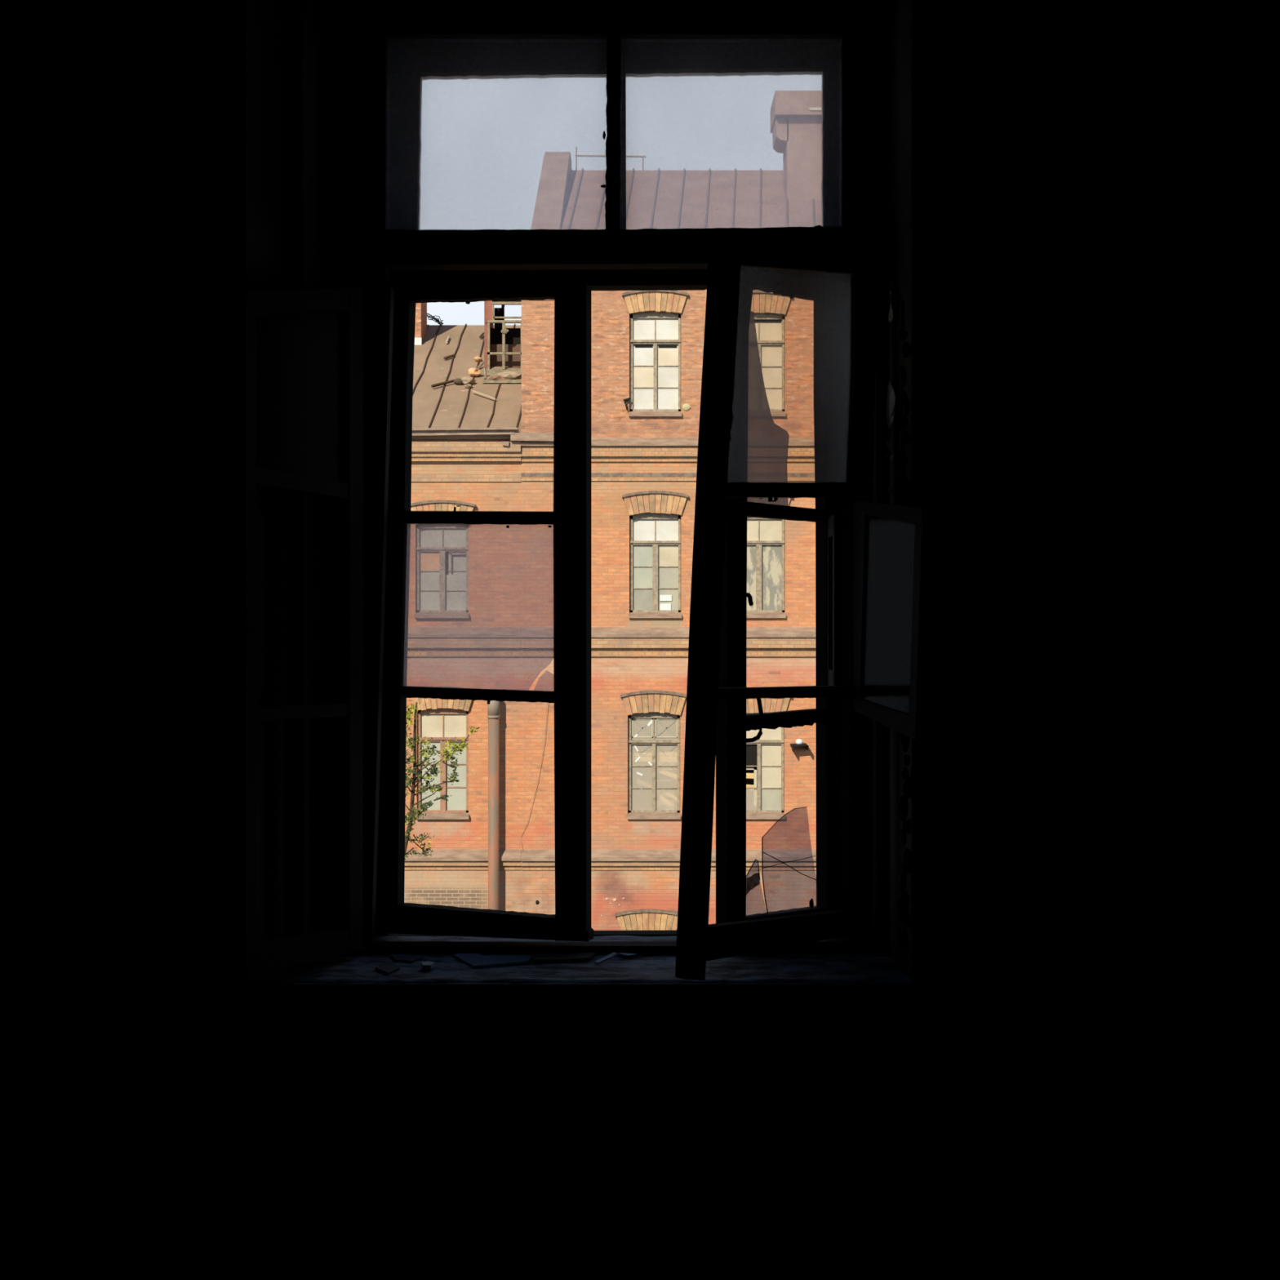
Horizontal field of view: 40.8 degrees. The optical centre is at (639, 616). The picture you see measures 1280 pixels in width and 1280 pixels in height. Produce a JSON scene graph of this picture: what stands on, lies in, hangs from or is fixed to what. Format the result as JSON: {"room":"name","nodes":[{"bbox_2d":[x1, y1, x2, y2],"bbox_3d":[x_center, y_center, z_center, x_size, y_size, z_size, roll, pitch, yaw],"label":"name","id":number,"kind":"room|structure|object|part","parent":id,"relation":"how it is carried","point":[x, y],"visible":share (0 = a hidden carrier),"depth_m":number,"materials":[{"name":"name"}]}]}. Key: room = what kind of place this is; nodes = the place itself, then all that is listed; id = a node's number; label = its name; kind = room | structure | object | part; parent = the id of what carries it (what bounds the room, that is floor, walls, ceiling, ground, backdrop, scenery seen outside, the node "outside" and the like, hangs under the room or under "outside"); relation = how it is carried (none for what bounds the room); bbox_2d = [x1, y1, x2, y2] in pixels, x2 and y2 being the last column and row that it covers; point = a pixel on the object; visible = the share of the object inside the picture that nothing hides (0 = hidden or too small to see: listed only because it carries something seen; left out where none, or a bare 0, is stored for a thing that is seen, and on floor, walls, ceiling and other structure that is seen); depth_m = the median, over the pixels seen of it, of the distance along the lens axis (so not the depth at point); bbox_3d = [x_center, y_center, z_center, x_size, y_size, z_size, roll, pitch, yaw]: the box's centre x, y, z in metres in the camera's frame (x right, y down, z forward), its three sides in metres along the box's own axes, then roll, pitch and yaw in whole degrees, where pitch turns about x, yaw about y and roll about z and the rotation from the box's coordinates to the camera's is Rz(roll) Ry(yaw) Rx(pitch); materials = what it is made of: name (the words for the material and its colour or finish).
{"room":"dark abandoned room","nodes":[
{"label":"dark abandoned room","id":0,"kind":"room"},
{"bbox_2d":[0,0,1279,1279],"bbox_3d":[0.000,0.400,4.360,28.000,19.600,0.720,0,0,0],"label":"wall","id":1,"kind":"structure","parent":0,"point":[1079,1079],"depth_m":4.00,"materials":[{"name":"paint"}]},
{"bbox_2d":[231,0,929,1003],"bbox_3d":[-0.061,-0.409,4.184,1.695,2.608,0.764,0,0,0],"label":"window","id":2,"kind":"structure","parent":1,"relation":"in","point":[322,377],"depth_m":4.29,"materials":[{"name":"brown paint"}]},
{"bbox_3d":[-0.793,0.006,4.032,0.040,1.633,0.482,0,0,23],"label":"sash","id":3,"kind":"part","parent":2,"relation":"part of","materials":[{"name":"brown paint"}]},
{"bbox_3d":[-0.787,-0.537,4.042,0.003,0.449,0.409,0,0,23],"label":"glass pane","id":4,"kind":"part","parent":2,"relation":"part of","materials":[{"name":"black glass"}]},
{"bbox_2d":[374,962,399,973],"bbox_3d":[-0.601,0.841,4.111,0.053,0.003,0.107,0,0,-29],"label":"flake","id":5,"kind":"object","parent":2,"relation":"on","point":[388,968],"visible":1,"depth_m":4.11,"materials":[{"name":"grey paint"}]},
{"bbox_2d":[391,953,423,961],"bbox_3d":[-0.584,0.841,4.242,0.092,0.003,0.070,0,0,25],"label":"paper scrap","id":6,"kind":"object","parent":2,"relation":"on","point":[404,957],"visible":1,"depth_m":4.23,"materials":[{"name":"grey paper"}]},
{"bbox_2d":[421,960,435,968],"bbox_3d":[-0.509,0.837,4.131,0.034,0.010,0.047,0,0,0],"label":"chip","id":7,"kind":"object","parent":2,"relation":"on","point":[425,965],"visible":1,"depth_m":4.11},
{"bbox_3d":[-0.410,-0.020,4.393,0.603,1.677,0.046,0,0,17],"label":"sash","id":8,"kind":"part","parent":2,"relation":"part of","materials":[{"name":"brown paint"}]},
{"bbox_2d":[453,953,531,967],"bbox_3d":[-0.362,0.840,4.205,0.202,0.004,0.149,0,0,0],"label":"sheet","id":9,"kind":"object","parent":2,"relation":"on","point":[475,960],"visible":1,"depth_m":4.20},
{"bbox_2d":[529,952,595,961],"bbox_3d":[-0.190,0.839,4.239,0.162,0.006,0.090,0,0,0],"label":"wood strip","id":10,"kind":"object","parent":2,"relation":"on","point":[540,957],"visible":1,"depth_m":4.22,"materials":[{"name":"grey"}]},
{"bbox_3d":[-0.139,0.869,4.143,1.540,0.053,0.315,0,0,0],"label":"sill","id":11,"kind":"part","parent":2,"relation":"part of","materials":[{"name":"grey wood"}]},
{"bbox_2d":[594,951,617,964],"bbox_3d":[-0.084,0.833,4.199,0.063,0.020,0.018,0,0,-43],"label":"stick","id":12,"kind":"object","parent":2,"relation":"on","point":[613,954],"visible":1,"depth_m":4.20,"materials":[{"name":"white wood"}]},
{"bbox_3d":[-0.028,-0.415,4.530,1.627,2.596,0.072,0,0,0],"label":"frame","id":13,"kind":"part","parent":2,"relation":"part of","materials":[{"name":"brown paint"}]},
{"bbox_2d":[617,952,637,956],"bbox_3d":[-0.033,0.840,4.278,0.046,0.004,0.028,0,0,44],"label":"plaster sliver","id":14,"kind":"object","parent":2,"relation":"on","point":[624,954],"visible":0.86,"depth_m":4.27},
{"bbox_3d":[0.267,-0.041,4.254,0.030,0.033,0.013,0,0,-37],"label":"latch handle","id":15,"kind":"part","parent":2,"relation":"part of","materials":[{"name":"black metal"}]},
{"bbox_3d":[0.335,-0.043,4.074,0.513,1.728,0.468,0,0,0],"label":"sash","id":16,"kind":"part","parent":2,"relation":"part of","materials":[{"name":"brown paint"}]},
{"bbox_3d":[0.373,-0.019,4.371,0.372,1.700,0.293,0,0,0],"label":"sash","id":17,"kind":"part","parent":2,"relation":"part of","materials":[{"name":"brown paint"}]},
{"bbox_3d":[0.489,-0.033,4.341,0.003,0.357,0.127,0,0,1],"label":"glass pane","id":18,"kind":"part","parent":2,"relation":"part of","materials":[{"name":"black glass"}]},
{"bbox_3d":[0.488,-0.033,4.341,0.016,0.437,0.182,0,0,1],"label":"vent sash","id":19,"kind":"part","parent":2,"relation":"part of","materials":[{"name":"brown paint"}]},
{"bbox_3d":[0.578,-0.011,4.036,0.003,0.491,0.350,0,0,-15],"label":"glass pane","id":20,"kind":"part","parent":2,"relation":"part of","materials":[{"name":"black glass"}]},
{"bbox_3d":[0.579,-0.002,4.037,0.018,0.559,0.434,0,0,-15],"label":"vent sash","id":21,"kind":"part","parent":2,"relation":"part of","materials":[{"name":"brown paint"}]},
{"bbox_2d":[895,300,911,947],"bbox_3d":[0.615,0.016,4.010,0.037,1.505,0.048,0,0,37],"label":"trim","id":22,"kind":"structure","parent":1,"relation":"attached to","point":[903,902],"depth_m":4.00,"materials":[{"name":"paint"}]},
{"bbox_3d":[0.000,9.896,19.520,60.000,0.148,29.600,0,0,0],"label":"ground","id":23,"kind":"structure","parent":0,"visible":0},
{"bbox_2d":[404,701,479,860],"bbox_3d":[-3.130,5.585,26.135,1.447,8.632,1.841,0,0,0],"label":"young tree","id":24,"kind":"object","parent":23,"relation":"on","point":[410,816],"visible":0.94,"depth_m":25.97,"materials":[{"name":"green plant"}]},
{"bbox_2d":[404,90,822,930],"bbox_3d":[-0.100,-0.499,40.450,21.800,21.398,13.600,0,0,0],"label":"brick building","id":25,"kind":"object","parent":23,"relation":"on","point":[481,611],"visible":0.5,"depth_m":34.00,"materials":[{"name":"orange"}]},
{"bbox_2d":[426,313,444,324],"bbox_3d":[-4.991,-7.111,41.294,0.591,0.305,0.404,0,0,0],"label":"wire tangle","id":26,"kind":"object","parent":25,"relation":"on","point":[431,317],"visible":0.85,"depth_m":41.24,"materials":[{"name":"black metal"}]},
{"bbox_3d":[-3.910,-0.026,34.025,1.072,0.131,0.190,0,0,0],"label":"sill","id":27,"kind":"part","parent":25,"relation":"part of","materials":[{"name":"metal"}]},
{"bbox_2d":[431,379,453,387],"bbox_3d":[-4.150,-4.972,36.733,0.692,0.257,0.065,0,0,-40],"label":"stick","id":28,"kind":"object","parent":25,"relation":"on","point":[451,380],"visible":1,"depth_m":36.66,"materials":[{"name":"brown wood"}]},
{"bbox_3d":[-3.897,3.936,34.025,1.046,0.131,0.190,0,0,0],"label":"sill","id":29,"kind":"part","parent":25,"relation":"part of","materials":[{"name":"metal"}]},
{"bbox_2d":[410,499,475,506],"bbox_3d":[-3.910,-2.220,33.970,1.334,0.137,0.120,0,0,0],"label":"hood","id":30,"kind":"object","parent":25,"relation":"attached to","point":[415,503],"depth_m":33.95,"materials":[{"name":"brick"}]},
{"bbox_2d":[432,686,462,688],"bbox_3d":[-3.897,1.455,33.970,1.308,0.137,0.120,0,0,0],"label":"hood","id":31,"kind":"object","parent":25,"relation":"attached to","point":[433,686],"depth_m":33.91,"materials":[{"name":"brick"}]},
{"bbox_2d":[443,354,454,359],"bbox_3d":[-4.272,-5.811,38.603,0.064,0.167,0.322,0,0,38],"label":"stick","id":32,"kind":"object","parent":25,"relation":"on","point":[451,355],"visible":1,"depth_m":38.56,"materials":[{"name":"brown wood"}]},
{"bbox_2d":[453,378,462,384],"bbox_3d":[-3.875,-5.014,36.843,0.206,0.144,0.195,0,0,13],"label":"lump","id":33,"kind":"object","parent":25,"relation":"on","point":[456,381],"visible":1,"depth_m":36.78,"materials":[{"name":"brown"}]},
{"bbox_3d":[-3.599,-1.068,34.090,0.307,0.401,0.050,0,0,0],"label":"vent frame","id":34,"kind":"part","parent":25,"relation":"part of","materials":[{"name":"paint"}]},
{"bbox_3d":[-6.672,4.865,34.025,8.655,0.105,0.190,0,0,0],"label":"cornice","id":35,"kind":"part","parent":25,"relation":"part of","materials":[{"name":"beige brick"}]},
{"bbox_3d":[-6.672,4.963,34.055,8.655,0.092,0.130,0,0,0],"label":"cornice","id":36,"kind":"part","parent":25,"relation":"part of","materials":[{"name":"yellow brick"}]},
{"bbox_3d":[-6.672,0.523,34.005,8.655,0.209,0.230,0,0,0],"label":"cornice","id":37,"kind":"part","parent":25,"relation":"part of","materials":[{"name":"beige brick"}]},
{"bbox_3d":[-6.672,0.713,34.047,8.655,0.170,0.145,0,0,0],"label":"cornice","id":38,"kind":"part","parent":25,"relation":"part of","materials":[{"name":"yellow brick"}]},
{"bbox_3d":[-6.672,-3.328,33.975,8.655,0.196,0.290,0,0,0],"label":"cornice","id":39,"kind":"part","parent":25,"relation":"part of","materials":[{"name":"beige brick"}]},
{"bbox_3d":[-6.672,-2.733,34.055,8.655,0.157,0.130,0,0,0],"label":"cornice","id":40,"kind":"part","parent":25,"relation":"part of","materials":[{"name":"beige brick"}]},
{"bbox_3d":[-6.672,-3.096,34.025,8.655,0.085,0.190,0,0,0],"label":"cornice","id":41,"kind":"part","parent":25,"relation":"part of","materials":[{"name":"yellow brick"}]},
{"bbox_3d":[-6.672,-3.184,34.005,8.655,0.092,0.230,0,0,0],"label":"cornice","id":42,"kind":"part","parent":25,"relation":"part of","materials":[{"name":"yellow brick"}]},
{"bbox_2d":[461,376,475,384],"bbox_3d":[-3.695,-5.043,36.873,0.331,0.180,0.252,0,0,30],"label":"lump","id":43,"kind":"object","parent":25,"relation":"on","point":[466,380],"visible":1,"depth_m":36.79,"materials":[{"name":"beige stone"}]},
{"bbox_2d":[464,383,472,387],"bbox_3d":[-3.655,-4.894,36.632,0.184,0.084,0.192,0,0,0],"label":"lump","id":44,"kind":"object","parent":25,"relation":"on","point":[468,385],"visible":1,"depth_m":36.58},
{"bbox_2d":[467,368,481,376],"bbox_3d":[-3.584,-5.291,37.368,0.262,0.185,0.258,0,0,-40],"label":"brick","id":45,"kind":"object","parent":25,"relation":"on","point":[472,371],"visible":1,"depth_m":37.30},
{"bbox_2d":[473,355,482,361],"bbox_3d":[-3.619,-5.740,38.439,0.182,0.128,0.178,0,0,-17],"label":"brick","id":46,"kind":"object","parent":25,"relation":"on","point":[477,358],"visible":1,"depth_m":38.38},
{"bbox_2d":[477,360,484,368],"bbox_3d":[-3.460,-5.669,38.153,0.098,0.461,0.644,0,0,14],"label":"bent lath","id":47,"kind":"object","parent":25,"relation":"on","point":[482,362],"visible":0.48,"depth_m":37.93,"materials":[{"name":"grey wood"}]},
{"bbox_2d":[471,390,496,400],"bbox_3d":[-3.257,-4.615,35.987,0.734,0.278,0.057,0,0,45],"label":"stick","id":48,"kind":"object","parent":25,"relation":"on","point":[473,391],"visible":1,"depth_m":35.98,"materials":[{"name":"beige wood"}]},
{"bbox_3d":[-3.306,-6.837,37.735,0.145,0.826,0.130,0,0,0],"label":"dormer post","id":49,"kind":"part","parent":25,"relation":"part of","materials":[{"name":"red brick"}]},
{"bbox_2d":[485,375,506,380],"bbox_3d":[-3.096,-5.102,37.022,0.492,0.143,0.292,0,0,12],"label":"rubble pile","id":50,"kind":"object","parent":25,"relation":"on","point":[491,377],"visible":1,"depth_m":36.91,"materials":[{"name":"brown stone"}]},
{"bbox_2d":[483,367,486,379],"bbox_3d":[-3.328,-5.217,37.004,0.056,0.287,0.188,0,0,-17],"label":"stick","id":51,"kind":"object","parent":50,"relation":"on","point":[484,368],"visible":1,"depth_m":36.98,"materials":[{"name":"grey wood"}]},
{"bbox_3d":[-2.871,-6.293,37.815,0.928,1.914,0.370,0,0,0],"label":"dormer frame","id":52,"kind":"part","parent":25,"relation":"part of","materials":[{"name":"grey wood"}]},
{"bbox_3d":[-2.878,-5.662,38.000,0.884,0.652,0.100,0,0,0],"label":"dormer panel","id":53,"kind":"part","parent":25,"relation":"part of","materials":[{"name":"beige wood"}]},
{"bbox_2d":[493,371,521,379],"bbox_3d":[-2.802,-5.175,37.130,0.723,0.215,0.478,0,0,0],"label":"rubble pile","id":54,"kind":"object","parent":25,"relation":"on","point":[507,375],"visible":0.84,"depth_m":36.96,"materials":[{"name":"beige stone"}]},
{"bbox_2d":[519,702,547,848],"bbox_3d":[-2.092,3.075,33.901,0.562,2.964,0.148,0,0,0],"label":"cable","id":55,"kind":"object","parent":25,"relation":"attached to","point":[547,703],"visible":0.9,"depth_m":33.97,"materials":[{"name":"rubber"}]},
{"bbox_2d":[574,146,645,170],"bbox_3d":[-0.678,-10.479,39.600,1.630,0.609,0.039,0,0,0],"label":"roof railing","id":56,"kind":"object","parent":25,"relation":"on","point":[575,155],"visible":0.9,"depth_m":39.58,"materials":[{"name":"metal"}]},
{"bbox_2d":[623,397,630,410],"bbox_3d":[-0.257,-4.186,33.952,0.142,0.256,0.064,0,0,-12],"label":"stub","id":57,"kind":"object","parent":25,"relation":"attached to","point":[625,400],"visible":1,"depth_m":33.94,"materials":[{"name":"black metal"}]},
{"bbox_2d":[636,777,652,787],"bbox_3d":[0.085,3.321,34.255,0.301,0.209,0.030,0,0,0],"label":"plank","id":58,"kind":"object","parent":25,"relation":"attached to","point":[639,781],"visible":1,"depth_m":34.24,"materials":[{"name":"beige wood"}]},
{"bbox_2d":[614,909,677,916],"bbox_3d":[0.170,5.849,33.970,1.334,0.137,0.120,0,0,0],"label":"hood","id":59,"kind":"object","parent":25,"relation":"attached to","point":[618,913],"depth_m":33.95,"materials":[{"name":"brick"}]},
{"bbox_2d":[620,690,686,697],"bbox_3d":[0.275,1.533,33.970,1.321,0.137,0.120,0,0,0],"label":"hood","id":60,"kind":"object","parent":25,"relation":"attached to","point":[623,693],"depth_m":33.95,"materials":[{"name":"brick"}]},
{"bbox_3d":[0.275,3.936,34.025,1.059,0.131,0.190,0,0,0],"label":"sill","id":61,"kind":"part","parent":25,"relation":"part of","materials":[{"name":"stone"}]},
{"bbox_2d":[631,755,677,762],"bbox_3d":[0.288,2.844,34.275,0.994,0.118,0.030,0,0,0],"label":"plank","id":62,"kind":"object","parent":25,"relation":"attached to","point":[662,758],"visible":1,"depth_m":34.26,"materials":[{"name":"beige wood"}]},
{"bbox_2d":[631,751,677,755],"bbox_3d":[0.288,2.740,34.255,0.994,0.092,0.030,0,0,0],"label":"plank","id":63,"kind":"object","parent":25,"relation":"attached to","point":[657,753],"visible":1,"depth_m":34.24,"materials":[{"name":"beige wood"}]},
{"bbox_3d":[0.301,-0.026,34.025,1.046,0.131,0.190,0,0,0],"label":"sill","id":64,"kind":"part","parent":25,"relation":"part of","materials":[{"name":"stone"}]},
{"bbox_3d":[0.301,-4.002,34.025,1.046,0.131,0.190,0,0,0],"label":"sill","id":65,"kind":"part","parent":25,"relation":"part of","materials":[{"name":"metal"}]},
{"bbox_2d":[622,490,688,497],"bbox_3d":[0.301,-2.403,33.970,1.308,0.137,0.120,0,0,0],"label":"hood","id":66,"kind":"object","parent":25,"relation":"attached to","point":[625,494],"depth_m":33.95,"materials":[{"name":"brick"}]},
{"bbox_2d":[622,290,688,296],"bbox_3d":[0.301,-6.378,33.970,1.308,0.137,0.120,0,0,0],"label":"hood","id":67,"kind":"object","parent":25,"relation":"attached to","point":[624,293],"depth_m":33.95,"materials":[{"name":"brick"}]},
{"bbox_2d":[655,792,674,805],"bbox_3d":[0.497,3.642,34.285,0.366,0.275,0.030,0,0,0],"label":"plank","id":68,"kind":"object","parent":25,"relation":"attached to","point":[660,797],"visible":1,"depth_m":34.27,"materials":[{"name":"beige wood"}]},
{"bbox_2d":[655,768,677,779],"bbox_3d":[0.549,3.145,34.255,0.471,0.248,0.030,0,0,0],"label":"plank","id":69,"kind":"object","parent":25,"relation":"attached to","point":[673,775],"visible":1,"depth_m":34.24,"materials":[{"name":"beige wood"}]},
{"bbox_3d":[4.080,-3.246,33.995,12.841,0.203,0.210,0,0,0],"label":"cornice","id":70,"kind":"part","parent":25,"relation":"part of","materials":[{"name":"yellow brick"}]},
{"bbox_3d":[4.080,-2.707,34.035,12.841,0.078,0.130,0,0,0],"label":"cornice","id":71,"kind":"part","parent":25,"relation":"part of","materials":[{"name":"yellow brick"}]},
{"bbox_3d":[4.080,-2.785,34.032,12.841,0.078,0.135,0,0,0],"label":"cornice","id":72,"kind":"part","parent":25,"relation":"part of","materials":[{"name":"brick"}]},
{"bbox_3d":[4.080,-3.096,34.028,12.841,0.098,0.145,0,0,0],"label":"cornice","id":73,"kind":"part","parent":25,"relation":"part of","materials":[{"name":"yellow brick"}]},
{"bbox_3d":[4.080,0.523,33.985,12.841,0.209,0.230,0,0,0],"label":"cornice","id":74,"kind":"part","parent":25,"relation":"part of","materials":[{"name":"beige brick"}]},
{"bbox_3d":[4.080,4.865,34.005,12.841,0.105,0.190,0,0,0],"label":"cornice","id":75,"kind":"part","parent":25,"relation":"part of","materials":[{"name":"beige brick"}]},
{"bbox_3d":[4.080,0.713,34.028,12.841,0.170,0.145,0,0,0],"label":"cornice","id":76,"kind":"part","parent":25,"relation":"part of","materials":[{"name":"yellow brick"}]},
{"bbox_3d":[4.080,4.963,34.035,12.841,0.092,0.130,0,0,0],"label":"cornice","id":77,"kind":"part","parent":25,"relation":"part of","materials":[{"name":"yellow brick"}]},
{"bbox_2d":[661,789,677,801],"bbox_3d":[0.595,3.570,34.255,0.353,0.262,0.030,0,0,0],"label":"plank","id":78,"kind":"object","parent":25,"relation":"attached to","point":[665,792],"visible":1,"depth_m":34.24,"materials":[{"name":"beige wood"}]},
{"bbox_2d":[682,403,690,410],"bbox_3d":[0.920,-4.126,33.989,0.170,0.151,0.065,0,0,0],"label":"wall plate","id":79,"kind":"object","parent":25,"relation":"attached to","point":[686,406],"visible":1,"depth_m":33.97,"materials":[{"name":"beige"}]},
{"bbox_2d":[746,773,754,778],"bbox_3d":[2.119,3.171,34.255,0.418,0.118,0.030,0,0,0],"label":"plank","id":80,"kind":"object","parent":25,"relation":"attached to","point":[750,775],"visible":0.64,"depth_m":34.24,"materials":[{"name":"beige wood"}]},
{"bbox_2d":[746,784,754,790],"bbox_3d":[2.119,3.400,34.255,0.418,0.131,0.030,0,0,0],"label":"plank","id":81,"kind":"object","parent":25,"relation":"attached to","point":[747,785],"visible":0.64,"depth_m":34.24,"materials":[{"name":"beige wood"}]},
{"bbox_3d":[2.354,3.936,34.025,1.020,0.131,0.190,0,0,0],"label":"sill","id":82,"kind":"part","parent":25,"relation":"part of","materials":[{"name":"stone"}]},
{"bbox_2d":[752,289,779,294],"bbox_3d":[2.354,-6.352,33.970,1.308,0.137,0.120,0,0,0],"label":"hood","id":83,"kind":"object","parent":25,"relation":"attached to","point":[754,291],"depth_m":33.91,"materials":[{"name":"brick"}]},
{"bbox_3d":[2.354,-0.026,34.025,1.046,0.131,0.190,0,0,0],"label":"sill","id":84,"kind":"part","parent":25,"relation":"part of","materials":[{"name":"stone"}]},
{"bbox_3d":[2.354,-4.002,34.025,1.046,0.131,0.190,0,0,0],"label":"sill","id":85,"kind":"part","parent":25,"relation":"part of","materials":[{"name":"stone"}]},
{"bbox_2d":[790,738,808,751],"bbox_3d":[3.129,2.524,33.850,0.347,0.235,0.300,0,0,0],"label":"wall lamp","id":86,"kind":"object","parent":25,"relation":"attached to","point":[798,742],"visible":1,"depth_m":33.73,"materials":[{"name":"black metal"}]},
{"bbox_3d":[4.073,-10.800,36.690,0.937,0.057,0.040,0,0,0],"label":"chimney trim","id":87,"kind":"part","parent":25,"relation":"part of","materials":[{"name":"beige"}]}
]}

